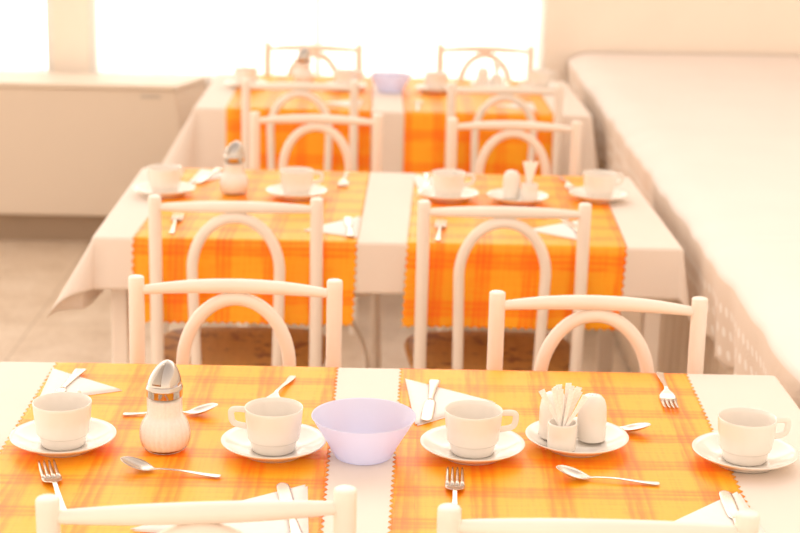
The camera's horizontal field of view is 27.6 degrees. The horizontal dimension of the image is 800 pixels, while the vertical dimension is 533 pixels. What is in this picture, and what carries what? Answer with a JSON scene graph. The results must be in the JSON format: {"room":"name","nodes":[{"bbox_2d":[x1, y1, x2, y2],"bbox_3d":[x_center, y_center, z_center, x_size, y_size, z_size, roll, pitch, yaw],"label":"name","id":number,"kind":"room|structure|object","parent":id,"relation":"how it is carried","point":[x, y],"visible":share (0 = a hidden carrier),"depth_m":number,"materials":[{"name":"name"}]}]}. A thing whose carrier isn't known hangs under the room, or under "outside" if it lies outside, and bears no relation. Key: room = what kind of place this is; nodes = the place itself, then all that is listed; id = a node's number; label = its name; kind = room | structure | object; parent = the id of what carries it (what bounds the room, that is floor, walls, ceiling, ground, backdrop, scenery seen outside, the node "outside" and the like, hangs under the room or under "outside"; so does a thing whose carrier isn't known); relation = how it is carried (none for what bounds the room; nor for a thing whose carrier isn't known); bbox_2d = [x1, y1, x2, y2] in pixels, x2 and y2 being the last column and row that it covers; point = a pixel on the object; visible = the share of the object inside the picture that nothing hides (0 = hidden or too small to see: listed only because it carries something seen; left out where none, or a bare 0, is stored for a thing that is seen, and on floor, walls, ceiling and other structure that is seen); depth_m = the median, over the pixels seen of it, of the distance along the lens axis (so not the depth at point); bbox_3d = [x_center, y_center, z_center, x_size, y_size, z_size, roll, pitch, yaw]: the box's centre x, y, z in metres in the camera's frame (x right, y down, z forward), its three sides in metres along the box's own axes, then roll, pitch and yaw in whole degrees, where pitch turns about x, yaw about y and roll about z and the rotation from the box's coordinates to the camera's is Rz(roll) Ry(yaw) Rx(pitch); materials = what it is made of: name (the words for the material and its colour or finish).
{"room":"eatery","nodes":[
{"label":"eatery","id":0,"kind":"room"},
{"bbox_2d":[0,240,630,372],"bbox_3d":[-0.766,0.881,3.291,7.350,0.120,8.320,1,15,-1],"label":"floor","id":1,"kind":"structure","parent":0,"point":[33,273],"depth_m":5.67,"materials":[{"name":"beige tile"}]},
{"bbox_2d":[0,72,206,240],"bbox_3d":[-2.458,-0.476,6.774,3.278,0.668,0.312,1,15,-1],"label":"base cabinet","id":2,"kind":"object","parent":1,"relation":"on","point":[72,145],"visible":0.74,"depth_m":6.64,"materials":[{"name":"wood"}]},
{"bbox_2d":[35,485,356,532],"bbox_3d":[-0.279,0.654,2.253,0.416,0.872,0.453,-1,15,-8],"label":"bistro chair","id":3,"kind":"object","parent":1,"relation":"on","point":[203,516],"visible":1,"depth_m":1.96,"materials":[{"name":"beige paint"}]},
{"bbox_2d":[128,274,342,367],"bbox_3d":[-0.307,0.485,2.899,0.416,0.872,0.453,1,15,-1],"label":"bistro chair","id":4,"kind":"object","parent":1,"relation":"on","point":[238,292],"visible":0.49,"depth_m":2.96,"materials":[{"name":"beige paint"}]},
{"bbox_2d":[148,194,325,366],"bbox_3d":[-0.380,0.224,3.890,0.416,0.872,0.453,1,15,-2],"label":"bistro chair","id":5,"kind":"object","parent":1,"relation":"on","point":[240,346],"visible":0.66,"depth_m":3.67,"materials":[{"name":"beige paint"}]},
{"bbox_2d":[238,78,358,334],"bbox_3d":[-0.346,-0.241,5.674,0.416,0.872,0.453,1,15,-2],"label":"bistro chair","id":6,"kind":"object","parent":1,"relation":"on","point":[301,89],"visible":0.33,"depth_m":5.41,"materials":[{"name":"beige paint"}]},
{"bbox_2d":[264,42,362,76],"bbox_3d":[-0.347,-0.413,6.332,0.416,0.872,0.453,1,15,-1],"label":"bistro chair","id":7,"kind":"object","parent":1,"relation":"on","point":[314,49],"visible":0.26,"depth_m":6.39,"materials":[{"name":"beige paint"}]},
{"bbox_2d":[245,111,382,367],"bbox_3d":[-0.248,0.016,4.698,0.416,0.872,0.453,1,15,-2],"label":"bistro chair","id":8,"kind":"object","parent":1,"relation":"on","point":[317,122],"visible":0.3,"depth_m":4.76,"materials":[{"name":"beige paint"}]},
{"bbox_2d":[111,290,661,372],"bbox_3d":[-0.040,0.212,4.184,1.330,0.757,0.800,1,15,-1],"label":"dining table","id":9,"kind":"object","parent":1,"relation":"on","point":[651,322],"visible":0.19,"depth_m":3.80,"materials":[{"name":"beige paint"}]},
{"bbox_2d":[46,168,689,320],"bbox_3d":[-0.070,-0.072,4.109,1.464,0.178,0.951,1,15,-1],"label":"tablecloth","id":10,"kind":"object","parent":9,"relation":"on","point":[655,265],"visible":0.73,"depth_m":3.72,"materials":[{"name":"beige fabric"}]},
{"bbox_2d":[131,168,369,325],"bbox_3d":[-0.346,-0.068,4.106,0.548,0.198,0.842,1,15,-1],"label":"table runner","id":11,"kind":"object","parent":10,"relation":"on","point":[233,250],"visible":0.52,"depth_m":3.72,"materials":[{"name":"orange fabric"}]},
{"bbox_2d":[133,181,194,198],"bbox_3d":[-0.597,-0.192,4.123,0.156,0.021,0.156,1,15,-1],"label":"saucer","id":12,"kind":"object","parent":11,"relation":"on","point":[184,187],"visible":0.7,"depth_m":4.13,"materials":[{"name":"ceramic"}]},
{"bbox_2d":[147,164,183,192],"bbox_3d":[-0.591,-0.219,4.117,0.098,0.066,0.087,-2,15,-14],"label":"coffee cup","id":13,"kind":"object","parent":12,"relation":"on","point":[162,178],"visible":0.96,"depth_m":4.09,"materials":[{"name":"ceramic"}]},
{"bbox_2d":[189,169,222,183],"bbox_3d":[-0.544,-0.243,4.354,0.116,0.005,0.178,12,18,36],"label":"paper napkin","id":14,"kind":"object","parent":11,"relation":"on","point":[202,172],"visible":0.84,"depth_m":4.35,"materials":[{"name":"white paper"}]},
{"bbox_2d":[219,140,248,195],"bbox_3d":[-0.422,-0.253,4.141,0.075,0.138,0.075,8,16,24],"label":"sugar dispenser","id":15,"kind":"object","parent":11,"relation":"on","point":[233,180],"visible":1,"depth_m":4.12,"materials":[{"name":"white glass"}]},
{"bbox_2d":[219,162,248,195],"bbox_3d":[-0.423,-0.229,4.147,0.075,0.088,0.075,-9,18,-34],"label":"glass jar","id":16,"kind":"object","parent":15,"relation":"on","point":[233,180],"depth_m":4.12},
{"bbox_2d":[266,184,326,200],"bbox_3d":[-0.262,-0.185,4.129,0.156,0.021,0.156,1,15,-1],"label":"saucer","id":17,"kind":"object","parent":11,"relation":"on","point":[276,190],"visible":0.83,"depth_m":4.13,"materials":[{"name":"ceramic"}]},
{"bbox_2d":[280,167,323,195],"bbox_3d":[-0.257,-0.211,4.119,0.098,0.066,0.087,10,17,30],"label":"coffee cup","id":18,"kind":"object","parent":17,"relation":"on","point":[295,181],"visible":0.96,"depth_m":4.09,"materials":[{"name":"ceramic"}]},
{"bbox_2d":[304,216,360,237],"bbox_3d":[-0.158,-0.096,3.827,0.134,0.005,0.218,1,15,-1],"label":"paper napkin","id":19,"kind":"object","parent":11,"relation":"on","point":[339,228],"visible":0.8,"depth_m":3.80,"materials":[{"name":"white paper"}]},
{"bbox_2d":[344,216,353,235],"bbox_3d":[-0.120,-0.096,3.809,0.020,0.004,0.199,0,15,-4],"label":"table knife","id":20,"kind":"object","parent":19,"relation":"on","point":[347,219],"visible":1,"depth_m":3.82,"materials":[{"name":"metal"}]},
{"bbox_2d":[401,173,627,330],"bbox_3d":[0.278,-0.056,4.118,0.559,0.198,0.842,1,15,-1],"label":"table runner","id":21,"kind":"object","parent":10,"relation":"on","point":[505,260],"visible":0.53,"depth_m":3.72,"materials":[{"name":"orange fabric"}]},
{"bbox_2d":[412,174,465,189],"bbox_3d":[0.105,-0.223,4.337,0.144,0.005,0.223,1,15,-1],"label":"paper napkin","id":22,"kind":"object","parent":21,"relation":"on","point":[418,179],"visible":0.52,"depth_m":4.36,"materials":[{"name":"white paper"}]},
{"bbox_2d":[435,219,446,240],"bbox_3d":[0.093,-0.088,3.800,0.028,0.010,0.196,2,15,3],"label":"fork","id":23,"kind":"object","parent":21,"relation":"on","point":[438,237],"visible":1,"depth_m":3.82,"materials":[{"name":"metal"}]},
{"bbox_2d":[418,186,478,202],"bbox_3d":[0.122,-0.181,4.146,0.156,0.021,0.156,1,15,-1],"label":"saucer","id":24,"kind":"object","parent":21,"relation":"on","point":[427,192],"visible":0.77,"depth_m":4.15,"materials":[{"name":"ceramic"}]},
{"bbox_2d":[432,169,474,197],"bbox_3d":[0.128,-0.207,4.136,0.098,0.066,0.087,10,17,30],"label":"coffee cup","id":25,"kind":"object","parent":24,"relation":"on","point":[447,183],"visible":0.93,"depth_m":4.11,"materials":[{"name":"ceramic"}]},
{"bbox_2d":[487,188,547,205],"bbox_3d":[0.299,-0.173,4.132,0.156,0.021,0.156,-3,15,-18],"label":"saucer","id":26,"kind":"object","parent":21,"relation":"on","point":[496,194],"visible":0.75,"depth_m":4.12,"materials":[{"name":"ceramic"}]},
{"bbox_2d":[502,170,519,199],"bbox_3d":[0.283,-0.209,4.132,0.045,0.072,0.045,1,15,-1],"label":"salt shaker","id":27,"kind":"object","parent":26,"relation":"on","point":[511,179],"visible":1,"depth_m":4.12,"materials":[{"name":"ceramic"}]},
{"bbox_2d":[520,182,537,200],"bbox_3d":[0.327,-0.189,4.118,0.044,0.042,0.044,1,15,-1],"label":"holder","id":28,"kind":"object","parent":26,"relation":"on","point":[528,192],"visible":0.92,"depth_m":4.10,"materials":[{"name":"ceramic"}]},
{"bbox_2d":[533,220,577,239],"bbox_3d":[0.410,-0.090,3.855,0.148,0.005,0.169,13,18,37],"label":"paper napkin","id":29,"kind":"object","parent":21,"relation":"on","point":[560,230],"visible":0.84,"depth_m":3.82,"materials":[{"name":"white paper"}]},
{"bbox_2d":[569,186,629,203],"bbox_3d":[0.511,-0.181,4.182,0.156,0.021,0.156,1,15,-1],"label":"saucer","id":30,"kind":"object","parent":21,"relation":"on","point":[578,192],"visible":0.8,"depth_m":4.18,"materials":[{"name":"ceramic"}]},
{"bbox_2d":[583,170,623,198],"bbox_3d":[0.515,-0.209,4.179,0.087,0.066,0.098,11,17,32],"label":"coffee cup","id":31,"kind":"object","parent":30,"relation":"on","point":[597,183],"visible":0.94,"depth_m":4.15,"materials":[{"name":"ceramic"}]},
{"bbox_2d":[436,43,534,80],"bbox_3d":[0.333,-0.418,6.413,0.416,0.872,0.453,1,15,-1],"label":"bistro chair","id":32,"kind":"object","parent":1,"relation":"on","point":[485,51],"visible":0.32,"depth_m":6.47,"materials":[{"name":"beige paint"}]},
{"bbox_2d":[404,200,591,371],"bbox_3d":[0.220,0.235,3.902,0.416,0.872,0.453,1,15,-2],"label":"bistro chair","id":33,"kind":"object","parent":1,"relation":"on","point":[458,348],"visible":0.62,"depth_m":3.68,"materials":[{"name":"beige paint"}]},
{"bbox_2d":[437,82,563,333],"bbox_3d":[0.339,-0.230,5.694,0.416,0.872,0.453,1,15,-2],"label":"bistro chair","id":34,"kind":"object","parent":1,"relation":"on","point":[506,93],"visible":0.34,"depth_m":5.42,"materials":[{"name":"beige paint"}]},
{"bbox_2d":[439,118,581,343],"bbox_3d":[0.322,0.038,4.667,0.416,0.872,0.453,1,15,0],"label":"bistro chair","id":35,"kind":"object","parent":1,"relation":"on","point":[513,129],"visible":0.27,"depth_m":4.73,"materials":[{"name":"beige paint"}]},
{"bbox_2d":[487,290,707,373],"bbox_3d":[0.338,0.514,2.846,0.416,0.872,0.453,2,15,2],"label":"bistro chair","id":36,"kind":"object","parent":1,"relation":"on","point":[595,308],"visible":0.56,"depth_m":2.91,"materials":[{"name":"beige paint"}]},
{"bbox_2d":[437,503,759,532],"bbox_3d":[0.230,0.672,2.232,0.416,0.872,0.453,1,15,0],"label":"bistro chair","id":37,"kind":"object","parent":1,"relation":"on","point":[449,520],"visible":1,"depth_m":1.95,"materials":[{"name":"beige paint"}]},
{"bbox_2d":[595,147,733,374],"bbox_3d":[1.614,0.232,4.281,1.881,0.745,5.705,1,15,-1],"label":"buffet table","id":38,"kind":"object","parent":1,"relation":"on","point":[674,329],"visible":0.06,"depth_m":4.50,"materials":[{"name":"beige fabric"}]},
{"bbox_2d":[567,53,799,408],"bbox_3d":[1.624,-0.056,4.205,1.970,0.248,5.772,1,15,-1],"label":"tablecloth","id":39,"kind":"object","parent":38,"relation":"on","point":[711,143],"visible":0.89,"depth_m":4.53,"materials":[{"name":"white fabric"}]},
{"bbox_3d":[-0.023,0.643,2.537,1.330,0.757,0.765,1,15,-1],"label":"dining table","id":40,"kind":"object","parent":1,"relation":"on","visible":0},
{"bbox_2d":[0,362,799,532],"bbox_3d":[-0.045,0.358,2.462,1.451,0.175,0.922,1,15,-1],"label":"tablecloth","id":41,"kind":"object","parent":40,"relation":"on","point":[774,494],"visible":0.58,"depth_m":2.57,"materials":[{"name":"beige fabric"}]},
{"bbox_2d":[0,362,338,532],"bbox_3d":[-0.349,0.350,2.456,0.494,0.173,0.808,1,15,-1],"label":"table runner","id":42,"kind":"object","parent":41,"relation":"on","point":[98,477],"visible":0.62,"depth_m":2.37,"materials":[{"name":"orange fabric"}]},
{"bbox_2d":[38,459,66,509],"bbox_3d":[-0.476,0.304,2.249,0.028,0.010,0.196,-4,15,-19],"label":"fork","id":43,"kind":"object","parent":42,"relation":"on","point":[56,478],"visible":0.82,"depth_m":2.29,"materials":[{"name":"metal"}]},
{"bbox_2d":[9,417,116,457],"bbox_3d":[-0.499,0.257,2.412,0.156,0.021,0.156,1,15,-1],"label":"saucer","id":44,"kind":"object","parent":42,"relation":"on","point":[24,436],"visible":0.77,"depth_m":2.41,"materials":[{"name":"ceramic"}]},
{"bbox_2d":[32,390,91,450],"bbox_3d":[-0.494,0.230,2.409,0.098,0.066,0.087,-11,19,-39],"label":"coffee cup","id":45,"kind":"object","parent":44,"relation":"on","point":[62,419],"visible":1,"depth_m":2.38,"materials":[{"name":"ceramic"}]},
{"bbox_2d":[40,368,121,395],"bbox_3d":[-0.522,0.194,2.682,0.134,0.005,0.165,1,15,-1],"label":"paper napkin","id":46,"kind":"object","parent":42,"relation":"on","point":[56,378],"visible":0.78,"depth_m":2.67,"materials":[{"name":"white paper"}]},
{"bbox_2d":[52,368,85,392],"bbox_3d":[-0.549,0.197,2.650,0.020,0.004,0.199,3,15,6],"label":"table knife","id":47,"kind":"object","parent":46,"relation":"on","point":[77,372],"visible":0.59,"depth_m":2.69,"materials":[{"name":"metal"}]},
{"bbox_2d":[139,360,190,454],"bbox_3d":[-0.347,0.204,2.398,0.075,0.138,0.075,6,15,19],"label":"sugar dispenser","id":48,"kind":"object","parent":42,"relation":"on","point":[164,428],"visible":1,"depth_m":2.38,"materials":[{"name":"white glass"}]},
{"bbox_2d":[139,397,190,454],"bbox_3d":[-0.347,0.228,2.405,0.075,0.088,0.075,11,18,33],"label":"glass jar","id":49,"kind":"object","parent":48,"relation":"attached to","point":[164,428],"depth_m":2.38,"materials":[{"name":"white glass"}]},
{"bbox_2d":[120,456,220,477],"bbox_3d":[-0.328,0.286,2.320,0.148,0.016,0.034,4,15,10],"label":"spoon","id":50,"kind":"object","parent":42,"relation":"on","point":[133,462],"visible":1,"depth_m":2.33,"materials":[{"name":"metal"}]},
{"bbox_2d":[123,403,217,414],"bbox_3d":[-0.360,0.224,2.553,0.148,0.016,0.034,0,15,-5],"label":"spoon","id":51,"kind":"object","parent":42,"relation":"on","point":[204,408],"visible":0.76,"depth_m":2.56,"materials":[{"name":"metal"}]},
{"bbox_2d":[131,485,308,532],"bbox_3d":[-0.236,0.330,2.188,0.236,0.005,0.204,1,15,-1],"label":"paper napkin","id":52,"kind":"object","parent":42,"relation":"on","point":[299,492],"visible":0.39,"depth_m":2.14,"materials":[{"name":"white paper"}]},
{"bbox_2d":[276,482,302,532],"bbox_3d":[-0.148,0.328,2.186,0.020,0.004,0.199,-1,15,-10],"label":"table knife","id":53,"kind":"object","parent":52,"relation":"on","point":[284,491],"visible":0.52,"depth_m":2.23,"materials":[{"name":"metal"}]},
{"bbox_2d":[221,424,325,462],"bbox_3d":[-0.187,0.265,2.411,0.156,0.021,0.156,1,15,-1],"label":"saucer","id":54,"kind":"object","parent":42,"relation":"on","point":[235,440],"visible":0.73,"depth_m":2.41,"materials":[{"name":"ceramic"}]},
{"bbox_2d":[228,397,302,455],"bbox_3d":[-0.191,0.237,2.408,0.098,0.066,0.087,15,20,42],"label":"coffee cup","id":55,"kind":"object","parent":54,"relation":"on","point":[273,424],"visible":1,"depth_m":2.38,"materials":[{"name":"ceramic"}]},
{"bbox_2d":[267,375,295,396],"bbox_3d":[-0.200,0.205,2.653,0.028,0.010,0.196,4,15,10],"label":"fork","id":56,"kind":"object","parent":42,"relation":"on","point":[290,378],"visible":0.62,"depth_m":2.68,"materials":[{"name":"metal"}]},
{"bbox_2d":[311,398,415,464],"bbox_3d":[-0.054,0.249,2.400,0.154,0.064,0.154,1,15,-1],"label":"bowl","id":57,"kind":"object","parent":41,"relation":"on","point":[358,431],"visible":1,"depth_m":2.42,"materials":[{"name":"purple ceramic"}]},
{"bbox_2d":[387,368,749,532],"bbox_3d":[0.238,0.361,2.467,0.539,0.173,0.805,1,15,-1],"label":"table runner","id":58,"kind":"object","parent":41,"relation":"on","point":[528,483],"visible":0.6,"depth_m":2.38,"materials":[{"name":"orange fabric"}]},
{"bbox_2d":[405,379,494,425],"bbox_3d":[0.083,0.219,2.643,0.146,0.005,0.225,1,15,-1],"label":"paper napkin","id":59,"kind":"object","parent":58,"relation":"on","point":[418,392],"visible":0.72,"depth_m":2.65,"materials":[{"name":"white paper"}]},
{"bbox_2d":[421,379,439,420],"bbox_3d":[0.050,0.215,2.636,0.020,0.004,0.199,3,15,5],"label":"table knife","id":60,"kind":"object","parent":59,"relation":"on","point":[428,409],"visible":1,"depth_m":2.62,"materials":[{"name":"metal"}]},
{"bbox_2d":[445,467,464,504],"bbox_3d":[0.076,0.316,2.254,0.028,0.010,0.196,2,15,2],"label":"fork","id":61,"kind":"object","parent":58,"relation":"on","point":[456,486],"visible":0.71,"depth_m":2.30,"materials":[{"name":"metal"}]},
{"bbox_2d":[420,425,524,465],"bbox_3d":[0.108,0.270,2.420,0.156,0.021,0.156,1,15,-1],"label":"saucer","id":62,"kind":"object","parent":58,"relation":"on","point":[509,444],"visible":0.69,"depth_m":2.42,"materials":[{"name":"ceramic"}]},
{"bbox_2d":[444,400,518,458],"bbox_3d":[0.113,0.244,2.410,0.098,0.066,0.087,10,17,29],"label":"coffee cup","id":63,"kind":"object","parent":62,"relation":"on","point":[473,427],"visible":1,"depth_m":2.39,"materials":[{"name":"ceramic"}]},
{"bbox_2d":[525,417,628,457],"bbox_3d":[0.267,0.263,2.460,0.156,0.021,0.156,-3,15,-18],"label":"saucer","id":64,"kind":"object","parent":58,"relation":"on","point":[616,437],"visible":0.58,"depth_m":2.45,"materials":[{"name":"ceramic"}]},
{"bbox_2d":[538,390,564,439],"bbox_3d":[0.234,0.224,2.470,0.045,0.072,0.045,1,15,-1],"label":"salt shaker","id":65,"kind":"object","parent":64,"relation":"on","point":[545,414],"visible":0.27,"depth_m":2.46,"materials":[{"name":"ceramic"}]},
{"bbox_2d":[547,418,576,452],"bbox_3d":[0.241,0.251,2.424,0.044,0.042,0.044,1,15,-1],"label":"holder","id":66,"kind":"object","parent":64,"relation":"on","point":[563,438],"visible":0.88,"depth_m":2.41,"materials":[{"name":"ceramic"}]},
{"bbox_2d":[539,389,557,424],"bbox_3d":[0.228,0.221,2.417,0.048,0.080,0.003,3,15,6],"label":"wrapped toothpick","id":67,"kind":"object","parent":66,"relation":"in","point":[543,393],"visible":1,"depth_m":2.41,"materials":[{"name":"paper"}]},
{"bbox_2d":[562,389,574,425],"bbox_3d":[0.247,0.223,2.411,0.021,0.088,0.002,8,16,23],"label":"wrapped toothpick","id":68,"kind":"object","parent":66,"relation":"in","point":[571,393],"visible":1,"depth_m":2.40,"materials":[{"name":"paper"}]},
{"bbox_2d":[565,395,587,425],"bbox_3d":[0.253,0.227,2.408,0.047,0.080,0.003,2,15,2],"label":"wrapped toothpick","id":69,"kind":"object","parent":66,"relation":"in","point":[584,398],"visible":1,"depth_m":2.40,"materials":[{"name":"paper"}]},
{"bbox_2d":[577,393,606,443],"bbox_3d":[0.291,0.227,2.463,0.045,0.072,0.045,-2,15,-12],"label":"salt shaker","id":70,"kind":"object","parent":64,"relation":"on","point":[592,417],"visible":0.88,"depth_m":2.45,"materials":[{"name":"ceramic"}]},
{"bbox_2d":[556,465,659,484],"bbox_3d":[0.297,0.298,2.328,0.148,0.016,0.034,3,15,7],"label":"spoon","id":71,"kind":"object","parent":58,"relation":"on","point":[572,472],"visible":1,"depth_m":2.33,"materials":[{"name":"metal"}]},
{"bbox_2d":[619,422,650,431],"bbox_3d":[0.319,0.243,2.542,0.148,0.016,0.034,7,16,21],"label":"spoon","id":72,"kind":"object","parent":58,"relation":"on","point":[636,426],"visible":0.54,"depth_m":2.53,"materials":[{"name":"metal"}]},
{"bbox_2d":[656,372,678,407],"bbox_3d":[0.443,0.204,2.716,0.028,0.010,0.196,2,15,2],"label":"fork","id":73,"kind":"object","parent":58,"relation":"on","point":[666,394],"visible":1,"depth_m":2.69,"materials":[{"name":"metal"}]},
{"bbox_2d":[675,492,765,532],"bbox_3d":[0.417,0.342,2.200,0.144,0.005,0.204,1,15,-1],"label":"paper napkin","id":74,"kind":"object","parent":58,"relation":"on","point":[714,513],"visible":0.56,"depth_m":2.21,"materials":[{"name":"white paper"}]},
{"bbox_2d":[719,490,738,524],"bbox_3d":[0.452,0.340,2.193,0.020,0.004,0.199,2,15,2],"label":"table knife","id":75,"kind":"object","parent":74,"relation":"on","point":[728,501],"visible":0.73,"depth_m":2.24,"materials":[{"name":"metal"}]},
{"bbox_2d":[692,431,798,472],"bbox_3d":[0.512,0.281,2.416,0.156,0.021,0.156,1,15,-1],"label":"saucer","id":76,"kind":"object","parent":41,"relation":"on","point":[782,454],"visible":0.63,"depth_m":2.42,"materials":[{"name":"ceramic"}]},
{"bbox_2d":[718,407,790,466],"bbox_3d":[0.516,0.253,2.413,0.087,0.066,0.098,14,20,41],"label":"coffee cup","id":77,"kind":"object","parent":76,"relation":"on","point":[746,435],"visible":1,"depth_m":2.39,"materials":[{"name":"ceramic"}]},
{"bbox_3d":[-0.037,-0.256,5.977,1.330,0.757,0.800,1,15,-1],"label":"dining table","id":78,"kind":"object","parent":1,"relation":"on","visible":0},
{"bbox_2d":[162,74,597,175],"bbox_3d":[-0.099,-0.454,5.886,1.557,0.337,1.117,1,15,-1],"label":"tablecloth","id":79,"kind":"object","parent":78,"relation":"on","point":[200,144],"visible":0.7,"depth_m":5.51,"materials":[{"name":"beige fabric"}]},
{"bbox_2d":[225,89,241,147],"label":"table runner","id":80,"kind":"object","parent":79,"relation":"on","point":[234,107],"depth_m":5.49,"materials":[{"name":"orange fabric"}]},
{"bbox_2d":[224,79,266,88],"bbox_3d":[-0.561,-0.663,5.928,0.156,0.021,0.156,1,15,-1],"label":"saucer","id":81,"kind":"object","parent":80,"relation":"on","point":[232,82],"visible":0.31,"depth_m":5.95,"materials":[{"name":"ceramic"}]},
{"bbox_2d":[234,66,257,84],"bbox_3d":[-0.562,-0.691,5.926,0.087,0.066,0.098,-3,15,-17],"label":"coffee cup","id":82,"kind":"object","parent":81,"relation":"on","point":[241,72],"visible":0.79,"depth_m":5.89,"materials":[{"name":"ceramic"}]},
{"bbox_2d":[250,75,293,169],"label":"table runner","id":83,"kind":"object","parent":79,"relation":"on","point":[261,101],"depth_m":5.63,"materials":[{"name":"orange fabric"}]},
{"bbox_2d":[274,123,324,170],"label":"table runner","id":84,"kind":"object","parent":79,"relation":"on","point":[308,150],"depth_m":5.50,"materials":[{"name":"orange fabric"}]},
{"bbox_2d":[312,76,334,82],"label":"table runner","id":85,"kind":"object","parent":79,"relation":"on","point":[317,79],"depth_m":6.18,"materials":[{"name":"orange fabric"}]},
{"bbox_2d":[293,47,313,82],"bbox_3d":[-0.358,-0.746,6.033,0.075,0.138,0.075,8,16,24],"label":"sugar dispenser","id":86,"kind":"object","parent":85,"relation":"on","point":[303,72],"visible":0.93,"depth_m":6.01,"materials":[{"name":"white glass"}]},
{"bbox_2d":[326,81,366,88],"bbox_3d":[-0.199,-0.656,5.935,0.156,0.021,0.156,1,15,-1],"label":"saucer","id":87,"kind":"object","parent":85,"relation":"on","point":[361,84],"visible":0.25,"depth_m":5.96,"materials":[{"name":"ceramic"}]},
{"bbox_2d":[334,69,364,85],"bbox_3d":[-0.193,-0.682,5.925,0.098,0.066,0.087,10,17,30],"label":"coffee cup","id":88,"kind":"object","parent":87,"relation":"on","point":[342,76],"visible":0.71,"depth_m":5.89,"materials":[{"name":"ceramic"}]},
{"bbox_2d":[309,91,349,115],"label":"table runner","id":89,"kind":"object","parent":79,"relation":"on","point":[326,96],"depth_m":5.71,"materials":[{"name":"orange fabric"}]},
{"bbox_2d":[324,99,361,107],"bbox_3d":[-0.201,-0.565,5.619,0.144,0.005,0.183,1,15,-1],"label":"paper napkin","id":90,"kind":"object","parent":89,"relation":"on","point":[347,102],"visible":0.73,"depth_m":5.61,"materials":[{"name":"white paper"}]},
{"bbox_2d":[357,77,372,171],"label":"table runner","id":91,"kind":"object","parent":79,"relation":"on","point":[365,93],"depth_m":5.52,"materials":[{"name":"orange fabric"}]},
{"bbox_2d":[370,71,411,92],"bbox_3d":[-0.034,-0.666,5.903,0.154,0.064,0.154,1,15,-1],"label":"bowl","id":92,"kind":"object","parent":79,"relation":"on","point":[385,81],"visible":1,"depth_m":5.87,"materials":[{"name":"purple plastic"}]},
{"bbox_2d":[402,78,446,172],"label":"table runner","id":93,"kind":"object","parent":79,"relation":"on","point":[424,140],"depth_m":5.51,"materials":[{"name":"orange fabric"}]},
{"bbox_2d":[415,84,457,93],"bbox_3d":[0.132,-0.644,5.921,0.156,0.021,0.156,1,15,-1],"label":"saucer","id":94,"kind":"object","parent":93,"relation":"on","point":[422,87],"visible":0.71,"depth_m":5.88,"materials":[{"name":"ceramic"}]},
{"bbox_2d":[425,71,448,89],"bbox_3d":[0.138,-0.671,5.916,0.098,0.066,0.087,-2,15,-14],"label":"coffee cup","id":95,"kind":"object","parent":94,"relation":"on","point":[434,80],"visible":0.94,"depth_m":5.88,"materials":[{"name":"ceramic"}]},
{"bbox_2d":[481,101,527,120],"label":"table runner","id":96,"kind":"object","parent":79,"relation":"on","point":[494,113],"depth_m":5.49,"materials":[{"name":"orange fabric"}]},
{"bbox_2d":[469,80,509,86],"bbox_3d":[0.332,-0.671,6.041,0.156,0.021,0.156,-3,15,-18],"label":"saucer","id":97,"kind":"object","parent":96,"relation":"on","point":[473,83],"visible":0.27,"depth_m":6.07,"materials":[{"name":"ceramic"}]},
{"bbox_2d":[477,66,488,85],"bbox_3d":[0.307,-0.705,6.032,0.045,0.072,0.045,1,15,-1],"label":"salt shaker","id":98,"kind":"object","parent":97,"relation":"on","point":[482,72],"visible":0.9,"depth_m":6.02,"materials":[{"name":"ceramic"}]},
{"bbox_2d":[491,74,502,85],"bbox_3d":[0.358,-0.690,6.037,0.044,0.042,0.044,1,15,-1],"label":"holder","id":99,"kind":"object","parent":97,"relation":"on","point":[495,80],"visible":0.83,"depth_m":6.02,"materials":[{"name":"ceramic"}]},
{"bbox_2d":[502,80,553,175],"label":"table runner","id":100,"kind":"object","parent":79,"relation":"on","point":[543,113],"depth_m":5.52,"materials":[{"name":"orange fabric"}]},
{"bbox_2d":[518,82,556,88],"bbox_3d":[0.515,-0.665,6.035,0.156,0.021,0.156,1,15,-1],"label":"saucer","id":101,"kind":"object","parent":79,"relation":"on","point":[522,84],"visible":0.27,"depth_m":6.06,"materials":[{"name":"ceramic"}]},
{"bbox_2d":[528,69,556,87],"bbox_3d":[0.519,-0.693,6.032,0.087,0.066,0.098,11,17,32],"label":"coffee cup","id":102,"kind":"object","parent":101,"relation":"on","point":[536,77],"visible":0.88,"depth_m":6.00,"materials":[{"name":"ceramic"}]},
{"bbox_2d":[52,0,799,90],"bbox_3d":[-0.780,-1.615,6.772,7.350,2.950,0.080,1,15,-1],"label":"wall","id":103,"kind":"structure","parent":0,"point":[573,27],"depth_m":6.91,"materials":[{"name":"paint"}]},
{"bbox_2d":[45,0,53,72],"bbox_3d":[-2.552,-1.780,6.706,2.200,1.980,0.060,1,15,-1],"label":"window","id":104,"kind":"structure","parent":103,"relation":"in","point":[48,3],"depth_m":6.90,"materials":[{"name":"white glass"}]},
{"bbox_3d":[-2.602,-2.757,6.367,2.350,0.027,0.028,1,15,-1],"label":"rail","id":105,"kind":"object","parent":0,"visible":0},
{"bbox_2d":[0,0,45,72],"bbox_3d":[-2.614,-1.787,6.621,2.280,1.965,0.060,1,15,-1],"label":"sheer curtain","id":106,"kind":"object","parent":105,"relation":"hanging from","point":[22,46],"visible":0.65,"depth_m":6.85,"materials":[{"name":"white fabric"}]},
{"bbox_3d":[-0.278,-2.713,6.409,2.020,0.027,0.028,1,15,-1],"label":"rail","id":107,"kind":"object","parent":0,"visible":0},
{"bbox_2d":[88,0,546,80],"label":"window","id":108,"kind":"structure","parent":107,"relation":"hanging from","point":[208,38],"depth_m":6.86,"materials":[{"name":"white glass"}]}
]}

